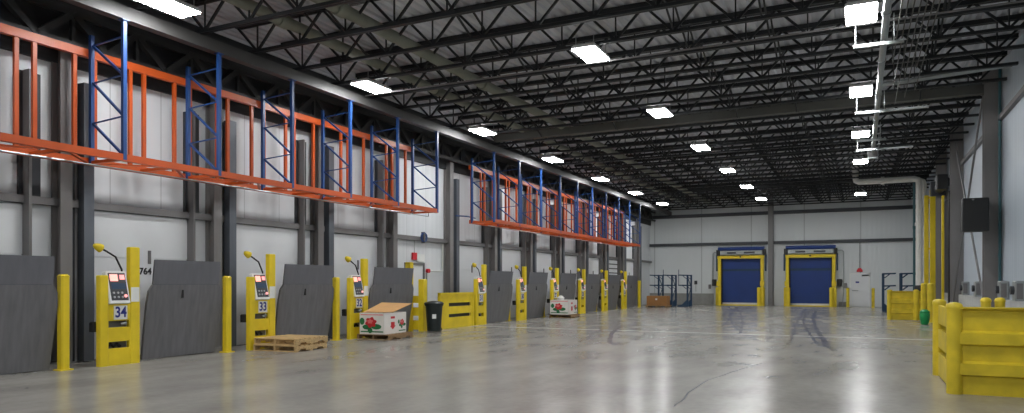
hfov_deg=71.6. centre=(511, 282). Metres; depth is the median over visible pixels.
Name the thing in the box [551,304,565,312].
print
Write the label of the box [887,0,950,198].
joist bridging
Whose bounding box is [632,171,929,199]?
joist
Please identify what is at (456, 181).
door track
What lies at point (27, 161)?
door track
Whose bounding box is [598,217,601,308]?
door track
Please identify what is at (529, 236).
column
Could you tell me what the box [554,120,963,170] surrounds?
joist
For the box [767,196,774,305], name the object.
column
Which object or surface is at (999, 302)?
bollard
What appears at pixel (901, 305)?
barrier
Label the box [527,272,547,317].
dock leveler
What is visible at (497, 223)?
rack
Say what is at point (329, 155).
door track
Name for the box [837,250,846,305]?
controller
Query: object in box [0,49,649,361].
wall
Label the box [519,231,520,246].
trim
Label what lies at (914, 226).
pipe
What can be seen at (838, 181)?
joist
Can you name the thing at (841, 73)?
joist
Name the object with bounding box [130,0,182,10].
joist
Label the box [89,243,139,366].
station
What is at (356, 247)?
door
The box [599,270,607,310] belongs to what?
station
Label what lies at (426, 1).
joist bridging
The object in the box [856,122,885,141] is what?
hanger
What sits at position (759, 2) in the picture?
joist bridging
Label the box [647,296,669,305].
carton
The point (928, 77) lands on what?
sprinkler line
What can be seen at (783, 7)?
joist
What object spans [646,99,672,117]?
light
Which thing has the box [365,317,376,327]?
print
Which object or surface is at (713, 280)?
controller
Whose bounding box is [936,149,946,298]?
column
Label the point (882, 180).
pipe
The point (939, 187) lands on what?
operator
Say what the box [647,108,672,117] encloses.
diffuser
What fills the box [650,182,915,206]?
joist
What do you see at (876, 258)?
wall
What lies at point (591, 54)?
diffuser
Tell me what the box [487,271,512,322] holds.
dock leveler
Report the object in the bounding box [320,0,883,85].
joist
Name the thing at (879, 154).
joist
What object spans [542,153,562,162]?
light
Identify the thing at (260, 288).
station
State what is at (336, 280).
post
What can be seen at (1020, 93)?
trim
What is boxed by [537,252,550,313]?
door
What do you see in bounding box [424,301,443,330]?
trash bin
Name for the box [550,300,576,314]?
carton
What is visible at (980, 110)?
brace
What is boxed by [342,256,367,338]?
station
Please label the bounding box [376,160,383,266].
door track
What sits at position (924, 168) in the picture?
joist
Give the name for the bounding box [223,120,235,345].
door track
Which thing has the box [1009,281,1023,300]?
box
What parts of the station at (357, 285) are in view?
short post, plate, guard panel, number plate, tall post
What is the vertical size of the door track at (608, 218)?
5.280 m
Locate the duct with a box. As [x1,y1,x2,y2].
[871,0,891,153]
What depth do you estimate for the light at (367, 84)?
18.00 m
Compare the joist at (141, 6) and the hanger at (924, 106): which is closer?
the joist at (141, 6)
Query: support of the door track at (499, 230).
attached to the wall at (111, 186)
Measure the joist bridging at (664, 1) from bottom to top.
0.622 m
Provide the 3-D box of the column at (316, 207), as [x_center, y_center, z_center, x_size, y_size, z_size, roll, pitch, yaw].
[-5.333,-1.420,19.430,0.400,5.840,0.340,0,0,26]
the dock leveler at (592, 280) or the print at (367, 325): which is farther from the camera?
the dock leveler at (592, 280)
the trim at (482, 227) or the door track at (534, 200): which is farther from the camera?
the door track at (534, 200)
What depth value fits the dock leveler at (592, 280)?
36.42 m
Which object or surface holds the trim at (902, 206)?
attached to the wall at (876, 258)
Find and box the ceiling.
[132,0,1023,200]
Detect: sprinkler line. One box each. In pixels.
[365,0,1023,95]
[882,66,1011,86]
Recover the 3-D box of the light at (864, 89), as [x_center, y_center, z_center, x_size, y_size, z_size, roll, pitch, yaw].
[9.106,-5.130,18.534,0.540,0.300,1.040,0,0,26]
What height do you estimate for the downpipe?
6.505 m
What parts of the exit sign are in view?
red panel, white panel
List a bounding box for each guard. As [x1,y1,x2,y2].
[405,262,426,331]
[924,195,935,298]
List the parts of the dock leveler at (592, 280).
deck plate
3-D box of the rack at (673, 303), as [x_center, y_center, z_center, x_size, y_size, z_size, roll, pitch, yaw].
[10.117,0.325,45.601,0.670,2.350,1.200,0,0,26]
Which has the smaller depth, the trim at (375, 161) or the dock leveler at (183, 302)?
the dock leveler at (183, 302)
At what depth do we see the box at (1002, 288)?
18.04 m
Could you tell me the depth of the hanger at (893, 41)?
13.54 m
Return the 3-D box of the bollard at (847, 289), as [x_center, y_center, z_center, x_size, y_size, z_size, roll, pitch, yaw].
[20.911,0.900,44.209,0.204,1.200,0.201,0,0,26]
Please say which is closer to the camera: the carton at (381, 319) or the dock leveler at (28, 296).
the dock leveler at (28, 296)
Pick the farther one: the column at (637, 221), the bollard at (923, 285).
the column at (637, 221)
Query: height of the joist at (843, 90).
0.720 m
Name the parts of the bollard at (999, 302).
post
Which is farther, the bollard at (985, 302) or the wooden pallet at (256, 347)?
the wooden pallet at (256, 347)
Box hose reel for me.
[421,232,426,242]
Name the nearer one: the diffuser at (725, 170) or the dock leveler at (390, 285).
the dock leveler at (390, 285)
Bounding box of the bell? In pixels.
[426,243,442,272]
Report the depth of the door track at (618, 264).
43.68 m
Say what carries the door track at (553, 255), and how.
attached to the wall at (111, 186)
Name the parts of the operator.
motor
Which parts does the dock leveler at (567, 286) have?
deck plate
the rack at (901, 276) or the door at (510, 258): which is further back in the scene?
the rack at (901, 276)
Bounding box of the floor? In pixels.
[0,304,1023,412]
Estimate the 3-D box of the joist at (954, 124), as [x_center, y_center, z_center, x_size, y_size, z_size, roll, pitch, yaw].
[7.730,-5.435,26.280,15.886,0.720,0.150,0,0,26]
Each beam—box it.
[61,0,671,214]
[494,84,983,142]
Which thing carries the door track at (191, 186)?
attached to the wall at (111, 186)
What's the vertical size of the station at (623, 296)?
2.214 m
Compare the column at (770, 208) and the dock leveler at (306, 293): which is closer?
the dock leveler at (306, 293)
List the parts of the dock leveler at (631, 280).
deck plate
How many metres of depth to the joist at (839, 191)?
41.18 m
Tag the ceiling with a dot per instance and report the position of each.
(228, 13)
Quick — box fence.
[438,292,473,328]
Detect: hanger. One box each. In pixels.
[853,13,903,48]
[855,90,928,114]
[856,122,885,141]
[856,142,912,151]
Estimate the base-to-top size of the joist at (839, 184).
0.720 m
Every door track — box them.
[20,69,31,255]
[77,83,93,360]
[186,111,195,260]
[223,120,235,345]
[296,139,304,264]
[324,146,333,335]
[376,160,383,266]
[454,179,458,291]
[483,187,488,284]
[497,191,501,270]
[520,197,525,275]
[533,199,536,271]
[551,205,555,277]
[562,207,564,272]
[576,211,580,310]
[586,213,588,277]
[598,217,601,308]
[607,218,608,277]
[616,221,620,306]
[625,223,626,270]
[633,225,636,304]
[640,227,641,304]
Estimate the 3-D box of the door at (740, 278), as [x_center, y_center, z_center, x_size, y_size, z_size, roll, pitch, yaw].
[15.442,-0.463,47.864,3.260,3.927,0.450,0,0,26]
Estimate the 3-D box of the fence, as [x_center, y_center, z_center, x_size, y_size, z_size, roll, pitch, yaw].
[-1.881,0.910,23.986,0.150,1.180,2.220,0,0,26]
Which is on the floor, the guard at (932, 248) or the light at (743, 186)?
the guard at (932, 248)
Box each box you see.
[867,147,877,159]
[959,282,968,294]
[971,281,981,296]
[995,281,1008,299]
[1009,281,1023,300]
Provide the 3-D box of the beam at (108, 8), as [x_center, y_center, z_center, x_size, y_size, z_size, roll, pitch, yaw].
[-1.569,-4.900,24.156,0.200,0.240,58.000,0,0,26]
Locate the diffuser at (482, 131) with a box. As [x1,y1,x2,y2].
[469,128,495,135]
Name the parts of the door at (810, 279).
arm, header plate, arm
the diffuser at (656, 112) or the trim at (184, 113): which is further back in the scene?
the diffuser at (656, 112)
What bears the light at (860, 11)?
hanging from the joist at (804, 10)
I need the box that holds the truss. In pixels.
[0,0,655,221]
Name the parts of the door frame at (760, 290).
guard post, guard post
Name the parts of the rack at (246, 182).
upright frame, upright frame, upright frame, upright frame, upright frame, upright frame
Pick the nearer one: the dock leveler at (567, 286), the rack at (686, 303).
the dock leveler at (567, 286)
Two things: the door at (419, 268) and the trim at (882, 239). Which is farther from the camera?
the trim at (882, 239)
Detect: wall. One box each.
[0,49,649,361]
[650,189,915,306]
[926,33,1023,299]
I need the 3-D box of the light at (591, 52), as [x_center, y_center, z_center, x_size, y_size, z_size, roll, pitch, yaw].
[1.729,-5.130,15.524,0.540,0.300,1.040,0,0,26]
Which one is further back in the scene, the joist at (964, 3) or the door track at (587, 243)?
the door track at (587, 243)
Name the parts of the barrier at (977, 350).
post, rail, rail, rail, post, panel, rail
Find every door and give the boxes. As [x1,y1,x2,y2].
[0,202,21,254]
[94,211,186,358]
[236,224,297,344]
[334,233,376,333]
[404,262,424,319]
[459,245,482,315]
[502,249,520,317]
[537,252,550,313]
[565,255,576,299]
[589,257,598,308]
[609,259,616,274]
[627,261,632,275]
[716,246,766,304]
[783,245,837,304]
[849,273,869,306]
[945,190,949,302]
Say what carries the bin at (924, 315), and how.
on the floor
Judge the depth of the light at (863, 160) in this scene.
28.88 m
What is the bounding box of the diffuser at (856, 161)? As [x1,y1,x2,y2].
[854,159,867,163]
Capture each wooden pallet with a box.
[253,341,326,351]
[254,334,327,345]
[357,332,412,339]
[549,314,579,317]
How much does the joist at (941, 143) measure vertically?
0.720 m
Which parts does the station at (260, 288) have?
short post, lamp arm, plate, guard panel, number plate, tall post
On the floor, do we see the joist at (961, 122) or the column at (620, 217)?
the column at (620, 217)
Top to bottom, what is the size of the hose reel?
0.380 m
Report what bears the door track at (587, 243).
attached to the wall at (111, 186)
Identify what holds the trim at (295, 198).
attached to the wall at (111, 186)
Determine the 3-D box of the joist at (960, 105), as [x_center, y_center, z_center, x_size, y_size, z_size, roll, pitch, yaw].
[6.498,-5.435,23.766,15.886,0.720,0.150,0,0,26]
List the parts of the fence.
post, post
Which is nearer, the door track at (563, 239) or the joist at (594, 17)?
the joist at (594, 17)
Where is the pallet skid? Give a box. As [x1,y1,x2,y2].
[645,305,671,307]
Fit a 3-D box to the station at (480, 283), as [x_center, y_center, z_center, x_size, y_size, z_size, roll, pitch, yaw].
[-1.187,0.393,25.483,0.318,2.214,0.840,0,0,26]
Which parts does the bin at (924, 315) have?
lid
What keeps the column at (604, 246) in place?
on the floor
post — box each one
[53,274,73,370]
[219,276,234,352]
[332,277,341,340]
[638,281,640,306]
[941,195,943,299]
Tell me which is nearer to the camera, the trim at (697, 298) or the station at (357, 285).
the station at (357, 285)
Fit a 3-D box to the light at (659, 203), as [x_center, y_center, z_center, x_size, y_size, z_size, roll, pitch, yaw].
[9.506,-5.130,44.843,0.540,0.300,1.040,0,0,26]
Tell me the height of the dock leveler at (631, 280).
1.930 m
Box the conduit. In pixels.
[998,69,1001,280]
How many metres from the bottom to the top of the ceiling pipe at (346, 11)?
0.325 m
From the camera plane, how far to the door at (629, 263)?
46.11 m
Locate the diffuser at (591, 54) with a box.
[572,46,608,62]
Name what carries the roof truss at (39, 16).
attached to the wall at (111, 186)
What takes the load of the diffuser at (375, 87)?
attached to the light at (367, 84)
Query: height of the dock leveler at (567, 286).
1.930 m
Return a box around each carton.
[360,302,411,334]
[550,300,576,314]
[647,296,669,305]
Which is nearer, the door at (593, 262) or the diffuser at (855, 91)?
the diffuser at (855, 91)
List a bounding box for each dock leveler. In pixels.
[0,255,57,374]
[140,260,220,358]
[275,264,333,340]
[368,267,413,330]
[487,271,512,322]
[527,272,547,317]
[559,273,575,299]
[577,274,599,311]
[600,275,619,309]
[620,275,636,307]
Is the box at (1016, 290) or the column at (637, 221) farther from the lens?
the column at (637, 221)
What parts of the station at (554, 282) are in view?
short post, tall post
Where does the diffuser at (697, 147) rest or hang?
attached to the light at (697, 146)
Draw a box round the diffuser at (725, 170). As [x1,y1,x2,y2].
[720,168,734,172]
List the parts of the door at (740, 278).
header plate, arm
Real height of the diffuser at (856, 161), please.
0.020 m
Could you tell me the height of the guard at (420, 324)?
2.150 m
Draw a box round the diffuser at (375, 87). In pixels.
[351,81,390,93]
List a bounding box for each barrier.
[887,289,920,319]
[932,299,1023,397]
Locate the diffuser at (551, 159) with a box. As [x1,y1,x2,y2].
[542,157,562,162]
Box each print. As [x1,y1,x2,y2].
[360,318,380,332]
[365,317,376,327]
[390,316,395,328]
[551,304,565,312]
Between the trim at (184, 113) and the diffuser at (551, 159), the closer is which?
the trim at (184, 113)
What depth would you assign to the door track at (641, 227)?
47.77 m
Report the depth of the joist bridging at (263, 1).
18.79 m
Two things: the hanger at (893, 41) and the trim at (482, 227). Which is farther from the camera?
the trim at (482, 227)
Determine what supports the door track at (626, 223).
attached to the wall at (111, 186)
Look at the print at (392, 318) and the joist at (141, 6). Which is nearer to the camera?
the joist at (141, 6)
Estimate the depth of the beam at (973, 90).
21.82 m
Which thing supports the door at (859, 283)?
in the wall at (876, 258)
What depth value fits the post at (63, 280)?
12.17 m
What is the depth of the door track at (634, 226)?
46.78 m
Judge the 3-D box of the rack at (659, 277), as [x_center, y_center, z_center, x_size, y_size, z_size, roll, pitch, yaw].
[9.354,0.482,45.975,0.670,2.035,1.200,0,0,26]
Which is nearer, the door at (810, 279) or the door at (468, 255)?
the door at (468, 255)
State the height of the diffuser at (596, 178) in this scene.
0.020 m
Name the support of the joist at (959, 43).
attached to the ceiling
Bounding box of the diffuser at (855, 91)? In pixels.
[850,86,871,97]
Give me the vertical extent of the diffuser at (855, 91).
0.020 m
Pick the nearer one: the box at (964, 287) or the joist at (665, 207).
the box at (964, 287)
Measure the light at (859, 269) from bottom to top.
1.870 m
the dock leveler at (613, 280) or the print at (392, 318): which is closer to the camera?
the print at (392, 318)
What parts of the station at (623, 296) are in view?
short post, tall post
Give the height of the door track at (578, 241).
5.280 m
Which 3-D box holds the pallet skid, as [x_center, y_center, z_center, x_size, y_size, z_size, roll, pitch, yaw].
[9.087,1.440,44.102,1.440,0.120,1.000,0,0,26]
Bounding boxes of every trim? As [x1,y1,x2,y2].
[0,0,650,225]
[0,192,651,262]
[17,69,40,196]
[72,163,74,360]
[183,112,198,212]
[294,140,305,223]
[374,160,376,231]
[481,187,483,242]
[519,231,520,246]
[550,205,551,249]
[597,217,598,254]
[649,238,915,246]
[650,293,713,304]
[652,205,915,218]
[929,85,1023,203]
[944,293,1023,307]
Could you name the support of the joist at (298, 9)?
attached to the ceiling
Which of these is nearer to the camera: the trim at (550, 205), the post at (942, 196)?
the post at (942, 196)
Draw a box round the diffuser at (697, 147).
[691,145,709,150]
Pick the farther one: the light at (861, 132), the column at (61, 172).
the light at (861, 132)
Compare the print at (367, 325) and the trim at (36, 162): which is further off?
the print at (367, 325)
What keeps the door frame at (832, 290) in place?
on the floor
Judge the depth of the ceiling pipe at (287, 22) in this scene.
17.51 m
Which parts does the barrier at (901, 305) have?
post, post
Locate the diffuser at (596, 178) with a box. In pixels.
[592,177,608,180]
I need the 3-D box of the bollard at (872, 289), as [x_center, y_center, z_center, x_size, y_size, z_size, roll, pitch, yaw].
[22.036,0.900,43.323,0.204,1.200,0.201,0,0,26]
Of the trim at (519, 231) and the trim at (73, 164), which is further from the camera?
the trim at (519, 231)
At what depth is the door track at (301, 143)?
18.83 m
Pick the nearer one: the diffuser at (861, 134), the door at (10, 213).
the door at (10, 213)
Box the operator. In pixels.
[930,174,949,196]
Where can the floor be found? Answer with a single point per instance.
(694, 358)
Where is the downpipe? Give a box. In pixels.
[884,178,926,282]
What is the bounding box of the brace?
[952,99,981,301]
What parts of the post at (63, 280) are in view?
plate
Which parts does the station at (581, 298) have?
short post, guard panel, tall post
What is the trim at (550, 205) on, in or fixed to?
attached to the wall at (111, 186)
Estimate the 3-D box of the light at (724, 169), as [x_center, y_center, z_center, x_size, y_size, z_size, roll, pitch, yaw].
[9.585,-5.130,31.552,0.540,0.300,1.040,0,0,26]
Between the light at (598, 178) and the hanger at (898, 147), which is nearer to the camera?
the hanger at (898, 147)
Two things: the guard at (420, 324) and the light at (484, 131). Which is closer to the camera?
the guard at (420, 324)
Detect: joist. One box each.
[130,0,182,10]
[184,0,359,34]
[235,0,537,54]
[281,0,714,70]
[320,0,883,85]
[356,0,1023,98]
[388,0,1023,109]
[412,13,1023,119]
[437,33,1018,127]
[458,51,1007,135]
[484,72,981,144]
[496,83,981,149]
[515,95,980,155]
[526,102,974,160]
[539,111,968,165]
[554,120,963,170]
[564,128,949,174]
[574,135,949,178]
[584,142,949,182]
[594,149,945,185]
[608,155,935,188]
[611,158,935,191]
[619,162,935,194]
[626,167,933,197]
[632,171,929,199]
[640,174,928,201]
[644,178,926,204]
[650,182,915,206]
[656,186,915,208]
[664,189,915,210]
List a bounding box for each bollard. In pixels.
[846,288,848,306]
[871,288,874,307]
[921,283,926,309]
[927,283,934,322]
[980,297,991,306]
[994,298,1005,306]
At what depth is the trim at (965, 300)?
22.57 m
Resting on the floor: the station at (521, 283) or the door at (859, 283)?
the station at (521, 283)
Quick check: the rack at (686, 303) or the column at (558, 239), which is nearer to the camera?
the column at (558, 239)
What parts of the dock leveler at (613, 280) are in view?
deck plate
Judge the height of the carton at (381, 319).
0.814 m
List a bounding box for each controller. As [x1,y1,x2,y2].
[708,252,716,288]
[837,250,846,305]
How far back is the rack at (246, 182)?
14.96 m
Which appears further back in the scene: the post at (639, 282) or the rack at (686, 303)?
the rack at (686, 303)
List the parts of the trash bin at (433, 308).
lid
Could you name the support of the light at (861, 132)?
hanging from the joist at (954, 124)
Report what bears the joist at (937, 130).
attached to the ceiling
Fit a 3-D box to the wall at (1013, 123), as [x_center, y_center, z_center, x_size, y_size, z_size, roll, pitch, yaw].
[12.408,-2.300,17.305,0.250,7.600,58.000,0,0,26]
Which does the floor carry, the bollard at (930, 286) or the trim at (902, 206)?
the bollard at (930, 286)
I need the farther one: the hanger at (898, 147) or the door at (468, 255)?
the door at (468, 255)
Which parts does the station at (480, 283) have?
short post, guard panel, plate, tall post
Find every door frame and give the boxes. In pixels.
[716,255,764,305]
[784,254,836,306]
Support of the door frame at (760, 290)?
on the floor
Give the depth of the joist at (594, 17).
14.77 m
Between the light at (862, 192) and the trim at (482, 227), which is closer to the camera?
the trim at (482, 227)
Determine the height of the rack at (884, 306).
2.035 m
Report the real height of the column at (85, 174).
5.280 m
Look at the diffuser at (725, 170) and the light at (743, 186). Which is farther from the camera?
the light at (743, 186)
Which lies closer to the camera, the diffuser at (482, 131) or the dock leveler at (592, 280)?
the diffuser at (482, 131)
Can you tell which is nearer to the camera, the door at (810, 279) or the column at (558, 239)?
the column at (558, 239)
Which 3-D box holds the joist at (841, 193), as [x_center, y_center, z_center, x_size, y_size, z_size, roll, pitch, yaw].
[15.740,-5.435,42.622,15.886,0.720,0.150,0,0,26]
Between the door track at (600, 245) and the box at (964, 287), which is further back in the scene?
the door track at (600, 245)
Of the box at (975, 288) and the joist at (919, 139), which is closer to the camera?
the box at (975, 288)
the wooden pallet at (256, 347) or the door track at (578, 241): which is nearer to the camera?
the wooden pallet at (256, 347)
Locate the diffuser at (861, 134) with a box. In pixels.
[852,131,868,137]
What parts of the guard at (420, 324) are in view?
tall post, rail, rail, rail, short post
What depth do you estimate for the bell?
25.22 m
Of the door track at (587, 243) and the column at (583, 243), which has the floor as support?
the column at (583, 243)
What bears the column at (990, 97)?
on the floor
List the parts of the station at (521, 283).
short post, guard panel, tall post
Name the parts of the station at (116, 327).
short post, lamp arm, plate, guard panel, number plate, tall post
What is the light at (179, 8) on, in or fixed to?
hanging from the joist at (141, 6)
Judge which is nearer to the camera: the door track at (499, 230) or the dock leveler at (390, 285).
the dock leveler at (390, 285)
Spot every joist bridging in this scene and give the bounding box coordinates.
[261,0,698,207]
[424,0,738,205]
[652,0,801,202]
[758,0,830,199]
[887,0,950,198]
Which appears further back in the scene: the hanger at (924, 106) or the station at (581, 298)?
the station at (581, 298)
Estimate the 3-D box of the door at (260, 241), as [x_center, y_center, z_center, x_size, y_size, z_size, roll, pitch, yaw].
[-6.215,0.030,17.897,0.085,2.900,2.290,0,0,26]
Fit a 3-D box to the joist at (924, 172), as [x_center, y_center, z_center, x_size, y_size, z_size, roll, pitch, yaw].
[12.659,-5.435,36.337,15.886,0.720,0.150,0,0,26]
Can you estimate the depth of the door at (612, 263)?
42.91 m
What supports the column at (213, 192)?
on the floor
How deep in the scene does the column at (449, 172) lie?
25.61 m
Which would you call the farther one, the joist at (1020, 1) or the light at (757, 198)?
the light at (757, 198)
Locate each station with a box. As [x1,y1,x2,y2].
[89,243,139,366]
[240,251,274,349]
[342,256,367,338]
[472,263,486,324]
[512,265,526,320]
[547,267,558,316]
[575,268,585,313]
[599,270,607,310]
[618,271,626,308]
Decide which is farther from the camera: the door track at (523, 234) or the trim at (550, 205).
the trim at (550, 205)
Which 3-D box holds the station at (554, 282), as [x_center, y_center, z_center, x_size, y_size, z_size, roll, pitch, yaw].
[1.859,0.393,31.697,0.318,2.214,0.840,0,0,26]
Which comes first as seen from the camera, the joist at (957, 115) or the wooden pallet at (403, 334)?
the wooden pallet at (403, 334)
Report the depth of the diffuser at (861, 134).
23.81 m
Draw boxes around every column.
[50,50,77,364]
[206,95,222,348]
[310,125,323,264]
[386,147,397,267]
[444,162,453,292]
[489,176,496,272]
[525,187,532,283]
[556,196,561,282]
[580,202,585,275]
[602,209,606,296]
[619,213,624,278]
[634,218,639,305]
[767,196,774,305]
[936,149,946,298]
[950,126,963,302]
[982,69,1001,306]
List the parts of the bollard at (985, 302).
post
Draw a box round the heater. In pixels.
[961,197,988,232]
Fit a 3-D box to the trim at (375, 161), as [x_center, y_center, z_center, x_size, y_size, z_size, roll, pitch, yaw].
[-4.149,-2.685,22.130,0.070,2.230,0.370,0,0,26]
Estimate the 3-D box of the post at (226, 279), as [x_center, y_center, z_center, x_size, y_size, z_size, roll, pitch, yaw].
[-6.177,0.675,15.389,0.220,1.650,0.220,0,0,26]
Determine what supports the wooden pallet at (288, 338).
on the wooden pallet at (256, 347)
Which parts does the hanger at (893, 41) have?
rod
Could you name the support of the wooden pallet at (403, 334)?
on the floor
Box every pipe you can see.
[223,0,689,205]
[310,0,711,204]
[852,166,922,290]
[913,182,915,289]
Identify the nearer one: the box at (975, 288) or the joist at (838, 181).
the box at (975, 288)
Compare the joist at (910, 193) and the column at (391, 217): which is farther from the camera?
the joist at (910, 193)
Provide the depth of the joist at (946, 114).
26.84 m
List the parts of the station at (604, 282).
short post, guard panel, tall post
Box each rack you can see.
[0,18,439,216]
[469,152,640,247]
[650,275,663,295]
[662,270,676,306]
[677,270,691,306]
[882,273,895,311]
[899,273,912,290]
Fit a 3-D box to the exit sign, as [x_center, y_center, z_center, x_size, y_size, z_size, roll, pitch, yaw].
[-3.178,-1.080,24.098,0.060,0.720,0.720,0,0,26]
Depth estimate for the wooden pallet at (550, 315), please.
30.77 m
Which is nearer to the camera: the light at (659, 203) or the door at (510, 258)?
the door at (510, 258)
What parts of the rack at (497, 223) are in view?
upright frame, upright frame, upright frame, upright frame, upright frame, upright frame, upright frame, upright frame, upright frame, upright frame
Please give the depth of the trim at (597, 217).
40.61 m
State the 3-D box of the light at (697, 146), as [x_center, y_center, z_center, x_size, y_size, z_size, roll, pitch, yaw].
[6.966,-5.130,26.209,0.540,0.300,1.040,0,0,26]
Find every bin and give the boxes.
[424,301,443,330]
[919,309,929,324]
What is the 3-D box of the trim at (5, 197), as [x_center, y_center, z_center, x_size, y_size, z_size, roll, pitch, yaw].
[-2.817,-1.500,24.767,0.140,0.140,58.000,0,0,26]
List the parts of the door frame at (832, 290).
guard post, guard post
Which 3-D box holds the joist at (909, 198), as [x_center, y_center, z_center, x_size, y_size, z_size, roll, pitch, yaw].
[17.589,-5.435,46.394,15.886,0.720,0.150,0,0,26]
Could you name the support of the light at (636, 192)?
hanging from the joist at (924, 172)
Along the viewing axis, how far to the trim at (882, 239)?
46.56 m
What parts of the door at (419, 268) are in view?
frame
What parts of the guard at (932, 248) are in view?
post, post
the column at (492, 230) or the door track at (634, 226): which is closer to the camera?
the column at (492, 230)
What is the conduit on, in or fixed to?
attached to the wall at (1013, 123)
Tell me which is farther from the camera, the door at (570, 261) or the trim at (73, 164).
the door at (570, 261)
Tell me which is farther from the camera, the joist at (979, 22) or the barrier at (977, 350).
the joist at (979, 22)
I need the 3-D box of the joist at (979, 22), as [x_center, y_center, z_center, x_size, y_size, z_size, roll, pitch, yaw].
[4.033,-5.435,18.737,15.886,0.720,0.150,0,0,26]
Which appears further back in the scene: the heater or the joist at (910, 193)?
the joist at (910, 193)
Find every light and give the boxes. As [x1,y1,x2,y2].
[136,0,200,17]
[351,73,391,93]
[468,120,496,135]
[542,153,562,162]
[571,34,609,62]
[592,174,608,180]
[629,189,642,194]
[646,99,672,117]
[656,202,668,204]
[690,141,710,150]
[719,165,735,172]
[740,181,753,188]
[755,196,766,199]
[845,0,877,25]
[849,76,872,97]
[852,126,869,137]
[853,157,867,163]
[855,188,865,195]
[857,242,862,271]
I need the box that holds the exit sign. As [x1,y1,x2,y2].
[412,240,424,261]
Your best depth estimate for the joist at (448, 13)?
14.38 m
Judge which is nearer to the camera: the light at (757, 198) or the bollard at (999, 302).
the bollard at (999, 302)
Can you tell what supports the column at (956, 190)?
on the floor
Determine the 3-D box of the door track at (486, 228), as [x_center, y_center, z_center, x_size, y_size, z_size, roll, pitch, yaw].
[-1.057,-1.160,28.198,0.280,5.280,0.050,0,0,26]

